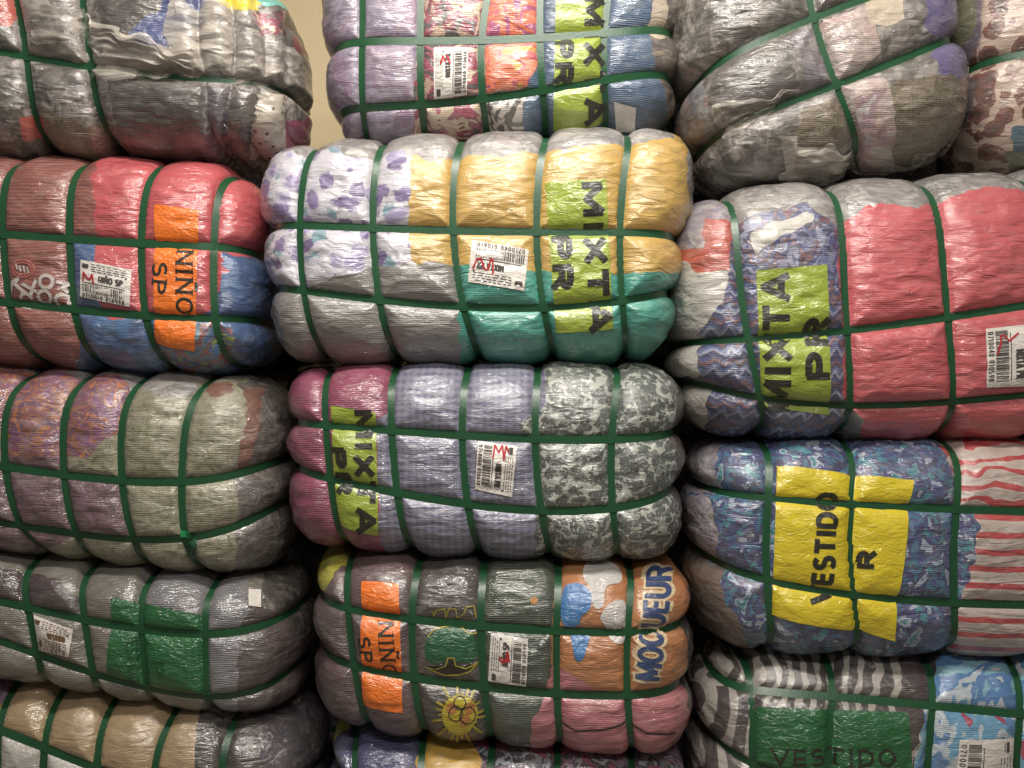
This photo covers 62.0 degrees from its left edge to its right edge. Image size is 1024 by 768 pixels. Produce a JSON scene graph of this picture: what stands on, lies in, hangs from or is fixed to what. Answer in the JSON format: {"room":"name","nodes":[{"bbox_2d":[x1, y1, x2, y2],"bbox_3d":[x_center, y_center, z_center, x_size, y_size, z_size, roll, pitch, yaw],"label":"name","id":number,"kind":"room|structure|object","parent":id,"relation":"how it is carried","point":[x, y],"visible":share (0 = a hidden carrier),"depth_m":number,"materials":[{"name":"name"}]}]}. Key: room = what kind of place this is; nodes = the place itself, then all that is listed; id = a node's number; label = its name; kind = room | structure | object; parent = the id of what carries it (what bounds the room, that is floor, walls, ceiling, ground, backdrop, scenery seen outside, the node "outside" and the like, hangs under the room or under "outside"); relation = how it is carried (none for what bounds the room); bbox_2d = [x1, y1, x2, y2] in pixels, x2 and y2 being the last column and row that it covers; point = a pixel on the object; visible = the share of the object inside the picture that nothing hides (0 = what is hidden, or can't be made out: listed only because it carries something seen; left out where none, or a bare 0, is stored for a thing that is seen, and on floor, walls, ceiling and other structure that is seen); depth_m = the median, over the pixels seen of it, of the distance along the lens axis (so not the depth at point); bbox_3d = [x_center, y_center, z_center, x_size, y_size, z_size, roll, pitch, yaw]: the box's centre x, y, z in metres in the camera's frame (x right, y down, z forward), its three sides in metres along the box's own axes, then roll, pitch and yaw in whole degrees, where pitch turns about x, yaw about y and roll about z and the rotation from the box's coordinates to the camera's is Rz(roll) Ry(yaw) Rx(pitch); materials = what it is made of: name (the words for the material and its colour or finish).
{"room":"clothing bale warehouse","nodes":[
{"label":"clothing bale warehouse","id":0,"kind":"room"},
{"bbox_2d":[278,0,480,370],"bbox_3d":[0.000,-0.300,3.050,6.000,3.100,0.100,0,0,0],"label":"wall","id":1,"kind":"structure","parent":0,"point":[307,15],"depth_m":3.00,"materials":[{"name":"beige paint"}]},
{"bbox_3d":[0.000,1.200,0.650,6.000,0.100,4.700,0,0,0],"label":"floor","id":2,"kind":"structure","parent":0,"visible":0},
{"bbox_2d":[0,679,332,767],"bbox_3d":[-0.985,0.925,2.090,1.078,0.575,0.492,0,0,0],"label":"bale","id":3,"kind":"object","parent":2,"relation":"on","point":[43,724],"visible":0.58,"depth_m":1.90,"materials":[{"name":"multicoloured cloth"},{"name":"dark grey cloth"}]},
{"bbox_2d":[0,550,316,711],"bbox_3d":[-1.002,0.557,2.088,1.040,0.424,0.494,0,0,0],"label":"bale","id":4,"kind":"object","parent":3,"relation":"on","point":[237,641],"visible":0.75,"depth_m":1.87,"materials":[{"name":"plastic"}]},
{"bbox_2d":[0,364,299,571],"bbox_3d":[-1.019,0.196,2.090,0.995,0.508,0.506,0,0,0],"label":"bale","id":5,"kind":"object","parent":4,"relation":"on","point":[178,470],"visible":0.91,"depth_m":1.86,"materials":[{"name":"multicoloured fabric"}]},
{"bbox_2d":[0,155,282,375],"bbox_3d":[-1.036,-0.277,2.068,0.944,0.519,0.488,0,0,0],"label":"bale","id":6,"kind":"object","parent":5,"relation":"on","point":[124,263],"visible":0.91,"depth_m":1.85,"materials":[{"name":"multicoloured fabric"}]},
{"bbox_2d":[15,263,28,272],"bbox_3d":[-1.052,-0.248,1.829,0.032,0.023,0.002,0,0,5],"label":"print","id":7,"kind":"object","parent":6,"relation":"attached to","point":[19,267],"depth_m":1.83},
{"bbox_2d":[11,259,34,277],"bbox_3d":[-1.051,-0.248,1.830,0.053,0.040,0.006,0,0,0],"label":"print","id":8,"kind":"object","parent":6,"relation":"on","point":[20,268],"depth_m":1.83},
{"bbox_2d":[11,274,71,308],"bbox_3d":[-1.021,-0.199,1.840,0.133,0.076,0.022,0,0,0],"label":"print","id":9,"kind":"object","parent":6,"relation":"attached to","point":[28,291],"depth_m":1.84},
{"bbox_2d":[0,0,312,175],"bbox_3d":[-0.987,-0.795,2.034,1.005,0.586,0.507,0,0,0],"label":"bale","id":10,"kind":"object","parent":6,"relation":"on","point":[228,83],"visible":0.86,"depth_m":1.85,"materials":[{"name":"plastic"}]},
{"bbox_2d":[310,689,339,758],"bbox_3d":[-0.597,1.050,2.658,0.733,0.292,0.507,0,0,0],"label":"bale","id":11,"kind":"object","parent":2,"relation":"on","point":[333,720],"visible":0.02,"depth_m":2.44,"materials":[{"name":"grey fabric"}]},
{"bbox_3d":[-0.600,0.678,2.660,0.723,0.506,0.491,0,0,0],"label":"bale","id":12,"kind":"object","parent":11,"relation":"on","visible":0},
{"bbox_3d":[-0.599,0.197,2.660,0.729,0.509,0.494,0,0,0],"label":"bale","id":13,"kind":"object","parent":12,"relation":"on","visible":0},
{"bbox_2d":[242,171,314,369],"bbox_3d":[-1.112,-0.414,2.661,1.182,0.775,0.507,0,0,0],"label":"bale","id":14,"kind":"object","parent":13,"relation":"on","point":[284,360],"visible":0.03,"depth_m":2.53,"materials":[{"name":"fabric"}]},
{"bbox_2d":[330,719,683,767],"bbox_3d":[-0.007,0.973,2.040,0.851,0.415,0.487,0,0,0],"label":"bale","id":15,"kind":"object","parent":2,"relation":"on","point":[354,746],"visible":0.26,"depth_m":1.87,"materials":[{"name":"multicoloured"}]},
{"bbox_2d":[313,542,693,753],"bbox_3d":[-0.020,0.600,2.039,0.883,0.482,0.490,0,0,0],"label":"bale","id":16,"kind":"object","parent":15,"relation":"on","point":[547,649],"visible":0.91,"depth_m":1.82,"materials":[{"name":"plastic"}]},
{"bbox_2d":[446,702,456,713],"bbox_3d":[-0.128,0.686,1.800,0.024,0.026,0.002,0,0,0],"label":"print","id":17,"kind":"object","parent":16,"relation":"attached to","point":[451,707],"depth_m":1.80},
{"bbox_2d":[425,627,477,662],"bbox_3d":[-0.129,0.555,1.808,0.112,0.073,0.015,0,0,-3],"label":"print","id":18,"kind":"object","parent":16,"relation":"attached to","point":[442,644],"depth_m":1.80},
{"bbox_2d":[431,659,472,674],"bbox_3d":[-0.128,0.599,1.804,0.092,0.039,0.008,0,0,0],"label":"print","id":19,"kind":"object","parent":16,"relation":"on","point":[438,666],"depth_m":1.80},
{"bbox_2d":[426,606,478,675],"bbox_3d":[-0.127,0.545,1.808,0.112,0.148,0.018,0,0,0],"label":"print","id":20,"kind":"object","parent":16,"relation":"on","point":[452,632],"depth_m":1.81},
{"bbox_2d":[431,686,485,741],"bbox_3d":[-0.113,0.713,1.842,0.116,0.157,0.084,0,0,0],"label":"print","id":21,"kind":"object","parent":16,"relation":"attached to","point":[458,713],"depth_m":1.81},
{"bbox_2d":[442,695,477,734],"bbox_3d":[-0.111,0.704,1.809,0.075,0.091,0.018,0,0,0],"label":"print","id":22,"kind":"object","parent":16,"relation":"attached to","point":[459,712],"depth_m":1.80},
{"bbox_2d":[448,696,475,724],"bbox_3d":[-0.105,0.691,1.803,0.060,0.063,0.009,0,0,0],"label":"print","id":23,"kind":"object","parent":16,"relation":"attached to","point":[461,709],"depth_m":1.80},
{"bbox_2d":[459,714,469,725],"bbox_3d":[-0.100,0.712,1.805,0.024,0.029,0.006,0,0,0],"label":"print","id":24,"kind":"object","parent":16,"relation":"attached to","point":[464,719],"depth_m":1.80},
{"bbox_2d":[464,702,474,713],"bbox_3d":[-0.089,0.685,1.801,0.024,0.025,0.004,0,0,-9],"label":"print","id":25,"kind":"object","parent":16,"relation":"attached to","point":[469,707],"depth_m":1.80},
{"bbox_2d":[286,359,685,561],"bbox_3d":[-0.059,0.175,2.038,0.923,0.475,0.490,0,0,0],"label":"bale","id":26,"kind":"object","parent":16,"relation":"on","point":[567,460],"visible":0.95,"depth_m":1.82,"materials":[{"name":"plastic"}]},
{"bbox_2d":[260,127,693,365],"bbox_3d":[-0.078,-0.311,2.039,1.000,0.558,0.491,0,0,0],"label":"bale","id":27,"kind":"object","parent":26,"relation":"on","point":[524,247],"visible":0.98,"depth_m":1.82,"materials":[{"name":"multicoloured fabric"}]},
{"bbox_2d":[321,0,677,144],"bbox_3d":[-0.022,-0.853,2.121,0.884,0.593,0.452,0,0,0],"label":"bale","id":28,"kind":"object","parent":27,"relation":"on","point":[461,70],"visible":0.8,"depth_m":1.92,"materials":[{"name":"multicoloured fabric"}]},
{"bbox_2d":[530,597,537,604],"bbox_3d":[0.047,0.461,1.813,0.016,0.016,0.005,0,0,0],"label":"print","id":29,"kind":"object","parent":16,"relation":"attached to","point":[533,600],"depth_m":1.81},
{"bbox_2d":[561,583,591,626],"bbox_3d":[0.137,0.473,1.823,0.066,0.088,0.034,0,0,0],"label":"print","id":30,"kind":"object","parent":16,"relation":"attached to","point":[576,598],"depth_m":1.81},
{"bbox_2d":[571,635,589,660],"bbox_3d":[0.145,0.556,1.808,0.040,0.060,0.021,0,0,0],"label":"print","id":31,"kind":"object","parent":16,"relation":"on","point":[580,644],"depth_m":1.80},
{"bbox_2d":[583,560,621,608],"bbox_3d":[0.194,0.436,1.864,0.105,0.085,0.078,0,0,-43],"label":"print","id":32,"kind":"object","parent":16,"relation":"on","point":[602,580],"depth_m":1.84},
{"bbox_2d":[600,600,625,643],"bbox_3d":[0.218,0.507,1.813,0.062,0.089,0.020,0,0,-12],"label":"print","id":33,"kind":"object","parent":16,"relation":"on","point":[612,612],"depth_m":1.81},
{"bbox_2d":[560,720,675,734],"bbox_3d":[0.229,0.738,1.821,0.254,0.040,0.026,0,0,-5],"label":"print","id":34,"kind":"object","parent":16,"relation":"attached to","point":[567,727],"depth_m":1.82},
{"bbox_2d":[632,562,675,683],"bbox_3d":[0.330,0.522,1.892,0.077,0.237,0.205,0,0,23],"label":"print","id":35,"kind":"object","parent":16,"relation":"attached to","point":[653,583],"depth_m":1.83},
{"bbox_2d":[677,705,692,767],"bbox_3d":[0.545,1.036,2.657,0.748,0.324,0.504,0,0,0],"label":"bale","id":36,"kind":"object","parent":2,"relation":"on","point":[680,742],"visible":0.02,"depth_m":2.42},
{"bbox_3d":[0.545,0.662,2.662,0.754,0.474,0.498,0,0,0],"label":"bale","id":37,"kind":"object","parent":36,"relation":"on","visible":0},
{"bbox_3d":[0.546,0.205,2.659,0.756,0.497,0.497,0,0,0],"label":"bale","id":38,"kind":"object","parent":37,"relation":"on","visible":0},
{"bbox_3d":[0.542,-0.243,2.660,0.750,0.458,0.492,0,0,0],"label":"bale","id":39,"kind":"object","parent":38,"relation":"on","visible":0},
{"bbox_2d":[662,102,717,203],"bbox_3d":[0.543,-0.713,2.659,0.753,0.529,0.498,0,0,0],"label":"bale","id":40,"kind":"object","parent":39,"relation":"on","point":[698,196],"visible":0.02,"depth_m":2.44},
{"bbox_2d":[836,156,951,182],"bbox_3d":[1.336,-0.739,2.661,0.836,0.659,0.494,0,0,0],"label":"bale","id":41,"kind":"object","parent":39,"relation":"on","point":[935,167],"visible":0.02,"depth_m":2.43,"materials":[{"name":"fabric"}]},
{"bbox_2d":[683,635,1023,767],"bbox_3d":[1.103,0.894,2.058,1.350,0.602,0.493,0,0,0],"label":"bale","id":42,"kind":"object","parent":2,"relation":"on","point":[760,706],"visible":0.79,"depth_m":1.86,"materials":[{"name":"plastic"}]},
{"bbox_2d":[679,434,1023,656],"bbox_3d":[1.094,0.367,2.060,1.364,0.529,0.492,0,0,0],"label":"bale","id":43,"kind":"object","parent":42,"relation":"on","point":[882,547],"visible":0.91,"depth_m":1.84,"materials":[{"name":"plastic"}]},
{"bbox_2d":[663,169,1023,439],"bbox_3d":[1.058,-0.191,2.049,1.412,0.661,0.510,0,0,0],"label":"bale","id":44,"kind":"object","parent":43,"relation":"on","point":[864,308],"visible":0.95,"depth_m":1.82,"materials":[{"name":"plastic"}]},
{"bbox_2d":[671,0,968,200],"bbox_3d":[0.712,-0.788,2.051,0.693,0.673,0.452,0,0,0],"label":"bale","id":45,"kind":"object","parent":44,"relation":"on","point":[819,93],"visible":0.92,"depth_m":1.86,"materials":[{"name":"plastic"}]},
{"bbox_2d":[938,0,1023,174],"bbox_3d":[1.452,-0.816,2.071,0.846,0.650,0.449,0,0,0],"label":"bale","id":46,"kind":"object","parent":44,"relation":"on","point":[990,137],"visible":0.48,"depth_m":1.94,"materials":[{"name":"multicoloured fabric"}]}
]}

